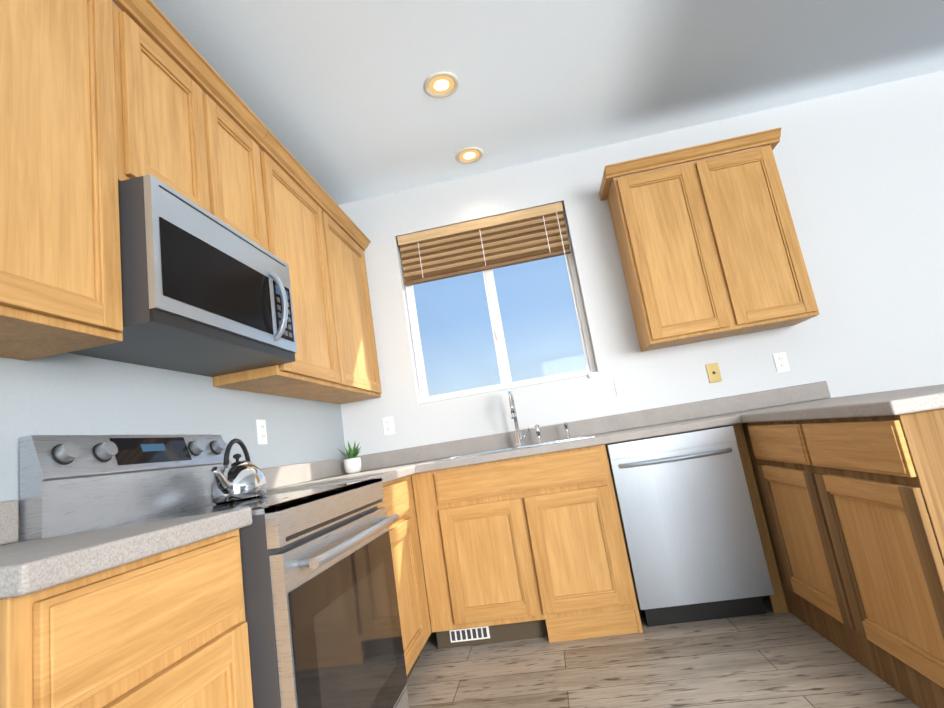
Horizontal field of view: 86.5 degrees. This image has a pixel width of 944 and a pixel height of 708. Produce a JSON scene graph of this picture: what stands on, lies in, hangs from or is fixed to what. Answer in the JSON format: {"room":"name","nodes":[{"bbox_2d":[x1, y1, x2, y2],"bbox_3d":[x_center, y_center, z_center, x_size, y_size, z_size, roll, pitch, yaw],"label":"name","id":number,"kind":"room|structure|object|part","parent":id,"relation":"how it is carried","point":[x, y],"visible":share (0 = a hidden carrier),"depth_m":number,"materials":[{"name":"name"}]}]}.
{"room":"kitchen","nodes":[
{"label":"kitchen","id":0,"kind":"room"},
{"bbox_2d":[0,353,345,542],"bbox_3d":[-1.609,-0.363,-1.017,0.160,2.795,9.000,-10,-10,7],"label":"wall","id":1,"kind":"structure","parent":0,"point":[66,394],"depth_m":1.70,"materials":[{"name":"paint"}]},
{"bbox_2d":[0,0,122,360],"bbox_3d":[-1.131,-0.585,1.159,0.352,1.098,0.504,-10,-10,7],"label":"upper cabinet","id":2,"kind":"object","parent":1,"relation":"attached to","point":[60,276],"visible":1,"depth_m":1.19,"materials":[{"name":"brown wood"}]},
{"bbox_2d":[112,0,268,250],"bbox_3d":[-1.075,-0.712,1.818,0.350,0.637,0.758,-10,-10,7],"label":"upper cabinet","id":3,"kind":"object","parent":1,"relation":"attached to","point":[179,131],"visible":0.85,"depth_m":1.69,"materials":[{"name":"brown wood"}]},
{"bbox_2d":[67,174,296,376],"bbox_3d":[-0.948,-0.203,1.720,0.441,0.416,0.754,-10,-10,7],"label":"microwave","id":4,"kind":"object","parent":3,"relation":"attached to","point":[205,292],"visible":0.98,"depth_m":1.53,"materials":[{"name":"silver metal"}]},
{"bbox_2d":[256,419,266,444],"bbox_3d":[-0.991,0.368,2.368,0.009,0.116,0.072,-10,-10,7],"label":"electrical outlet","id":5,"kind":"object","parent":1,"relation":"attached to","point":[261,432],"visible":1,"depth_m":2.36,"materials":[{"name":"white plastic"}]},
{"bbox_2d":[213,130,381,403],"bbox_3d":[-0.890,-0.328,2.795,0.350,1.098,1.320,-10,-10,7],"label":"upper cabinet","id":6,"kind":"object","parent":1,"relation":"attached to","point":[315,248],"visible":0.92,"depth_m":2.59,"materials":[{"name":"brown wood"}]},
{"bbox_2d":[112,0,943,204],"bbox_3d":[1.963,-2.431,-1.215,7.920,0.050,9.320,-10,-10,7],"label":"ceiling","id":7,"kind":"structure","parent":0,"point":[339,102],"depth_m":2.62,"materials":[{"name":"paint"}]},
{"bbox_2d":[424,71,458,97],"bbox_3d":[-0.157,-1.378,2.574,0.186,0.010,0.186,-10,-10,7],"label":"recessed light","id":8,"kind":"object","parent":7,"relation":"in","point":[442,84],"visible":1,"depth_m":2.57,"materials":[{"name":"beige"}]},
{"bbox_2d":[455,147,483,163],"bbox_3d":[-0.016,-1.280,3.240,0.186,0.010,0.186,-10,-10,7],"label":"recessed light","id":9,"kind":"object","parent":7,"relation":"in","point":[469,155],"visible":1,"depth_m":3.24,"materials":[{"name":"beige"}]},
{"bbox_2d":[321,70,943,613],"bbox_3d":[2.839,-0.344,3.013,7.920,2.795,0.160,-10,-10,7],"label":"wall","id":10,"kind":"structure","parent":0,"point":[861,172],"depth_m":3.15,"materials":[{"name":"paint"}]},
{"bbox_2d":[382,416,394,434],"bbox_3d":[-0.548,0.471,3.294,0.072,0.116,0.009,-10,-10,7],"label":"electrical outlet","id":11,"kind":"object","parent":10,"relation":"attached to","point":[388,425],"visible":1,"depth_m":3.29,"materials":[{"name":"white plastic"}]},
{"bbox_2d":[401,211,597,403],"bbox_3d":[0.141,-0.339,3.401,1.174,1.183,0.141,-10,-10,7],"label":"window","id":12,"kind":"structure","parent":10,"relation":"in","point":[498,336],"depth_m":3.38,"materials":[{"name":"white plastic"}]},
{"bbox_2d":[397,202,590,377],"bbox_3d":[0.136,-0.335,3.352,1.154,1.203,0.089,-10,-10,7],"label":"window blinds","id":13,"kind":"object","parent":12,"relation":"attached to","point":[502,240],"visible":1,"depth_m":3.42,"materials":[{"name":"brown wood"}]},
{"bbox_2d":[614,377,628,396],"bbox_3d":[0.930,0.203,3.120,0.072,0.116,0.009,-10,-10,7],"label":"electrical outlet","id":14,"kind":"object","parent":10,"relation":"attached to","point":[621,386],"visible":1,"depth_m":3.12,"materials":[{"name":"white plastic"}]},
{"bbox_2d":[599,127,818,351],"bbox_3d":[1.395,-0.653,3.011,1.004,1.098,0.352,-10,-10,7],"label":"upper cabinet","id":15,"kind":"object","parent":10,"relation":"attached to","point":[709,248],"visible":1,"depth_m":2.90,"materials":[{"name":"brown wood"}]},
{"bbox_2d":[706,363,721,382],"bbox_3d":[1.473,0.115,3.054,0.072,0.116,0.010,-10,-10,7],"label":"outlet","id":16,"kind":"object","parent":10,"relation":"attached to","point":[713,372],"visible":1,"depth_m":3.05,"materials":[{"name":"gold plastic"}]},
{"bbox_2d":[773,352,789,372],"bbox_3d":[1.857,0.049,3.008,0.072,0.116,0.009,-10,-10,7],"label":"electrical outlet","id":17,"kind":"object","parent":10,"relation":"attached to","point":[781,362],"visible":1,"depth_m":3.01,"materials":[{"name":"white plastic"}]},
{"bbox_2d":[406,596,919,707],"bbox_3d":[2.404,0.335,-1.714,7.920,0.050,9.320,-10,-10,7],"label":"floor","id":18,"kind":"structure","parent":0,"point":[769,659],"depth_m":1.99,"materials":[{"name":"brown wood"}]},
{"bbox_2d":[0,529,252,707],"bbox_3d":[-0.777,0.830,0.853,0.609,0.874,0.503,-10,-10,7],"label":"base cabinet","id":19,"kind":"object","parent":18,"relation":"on","point":[168,629],"visible":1,"depth_m":0.81,"materials":[{"name":"brown wood"}]},
{"bbox_2d":[20,434,408,707],"bbox_3d":[-0.639,0.772,1.490,0.734,1.168,0.754,-10,-10,7],"label":"range","id":20,"kind":"object","parent":18,"relation":"on","point":[322,617],"visible":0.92,"depth_m":1.34,"materials":[{"name":"silver metal"}]},
{"bbox_2d":[210,438,267,503],"bbox_3d":[-0.853,0.410,1.781,0.187,0.220,0.262,-10,-10,7],"label":"kettle","id":21,"kind":"object","parent":20,"relation":"on","point":[236,480],"visible":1,"depth_m":1.74,"materials":[{"name":"silver metal"}]},
{"bbox_2d":[377,475,430,678],"bbox_3d":[-0.580,1.042,2.200,0.609,0.874,0.724,-10,-10,7],"label":"base cabinet","id":22,"kind":"object","parent":18,"relation":"on","point":[409,579],"visible":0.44,"depth_m":2.24,"materials":[{"name":"brown wood"}]},
{"bbox_2d":[411,444,642,648],"bbox_3d":[0.283,1.005,2.761,0.998,0.874,0.644,-10,-10,7],"label":"base cabinet","id":23,"kind":"object","parent":18,"relation":"on","point":[526,547],"visible":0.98,"depth_m":2.46,"materials":[{"name":"brown wood"}]},
{"bbox_2d":[605,425,773,626],"bbox_3d":[1.063,0.861,2.638,0.598,0.870,0.703,-10,-10,7],"label":"dishwasher","id":24,"kind":"object","parent":18,"relation":"on","point":[694,547],"visible":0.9,"depth_m":2.36,"materials":[{"name":"silver metal"}]},
{"bbox_2d":[726,408,943,707],"bbox_3d":[1.656,0.663,2.079,0.753,0.874,1.690,-10,-10,7],"label":"base cabinet","id":25,"kind":"object","parent":18,"relation":"on","point":[853,508],"depth_m":1.62,"materials":[{"name":"brown wood"}]},
{"bbox_2d":[0,381,943,598],"bbox_3d":[0.452,0.289,1.834,2.978,0.142,2.630,-10,-10,7],"label":"countertop","id":26,"kind":"structure","parent":25,"relation":"on","point":[30,567],"depth_m":2.09,"materials":[{"name":"stone"}]},
{"bbox_2d":[338,442,361,473],"bbox_3d":[-0.747,0.641,3.141,0.145,0.205,0.176,-10,-10,7],"label":"potted plant","id":27,"kind":"object","parent":26,"relation":"on","point":[352,463],"visible":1,"depth_m":3.09,"materials":[{"name":"ceramic"}]},
{"bbox_2d":[434,436,594,461],"bbox_3d":[0.259,0.615,2.786,0.830,0.190,0.527,-10,-10,7],"label":"sink","id":28,"kind":"object","parent":26,"relation":"in","point":[518,447],"visible":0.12,"depth_m":2.88,"materials":[{"name":"silver metal"}]},
{"bbox_2d":[508,390,571,446],"bbox_3d":[0.387,0.353,2.939,0.342,0.332,0.221,-10,-10,7],"label":"faucet","id":29,"kind":"object","parent":26,"relation":"on","point":[519,439],"visible":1,"depth_m":2.98,"materials":[{"name":"silver metal"}]},
{"bbox_3d":[1.359,0.767,2.393,0.063,0.874,0.020,-10,-10,7],"label":"base cabinet filler","id":30,"kind":"part","parent":25,"relation":"part of","materials":[{"name":"brown wood"}]}
]}

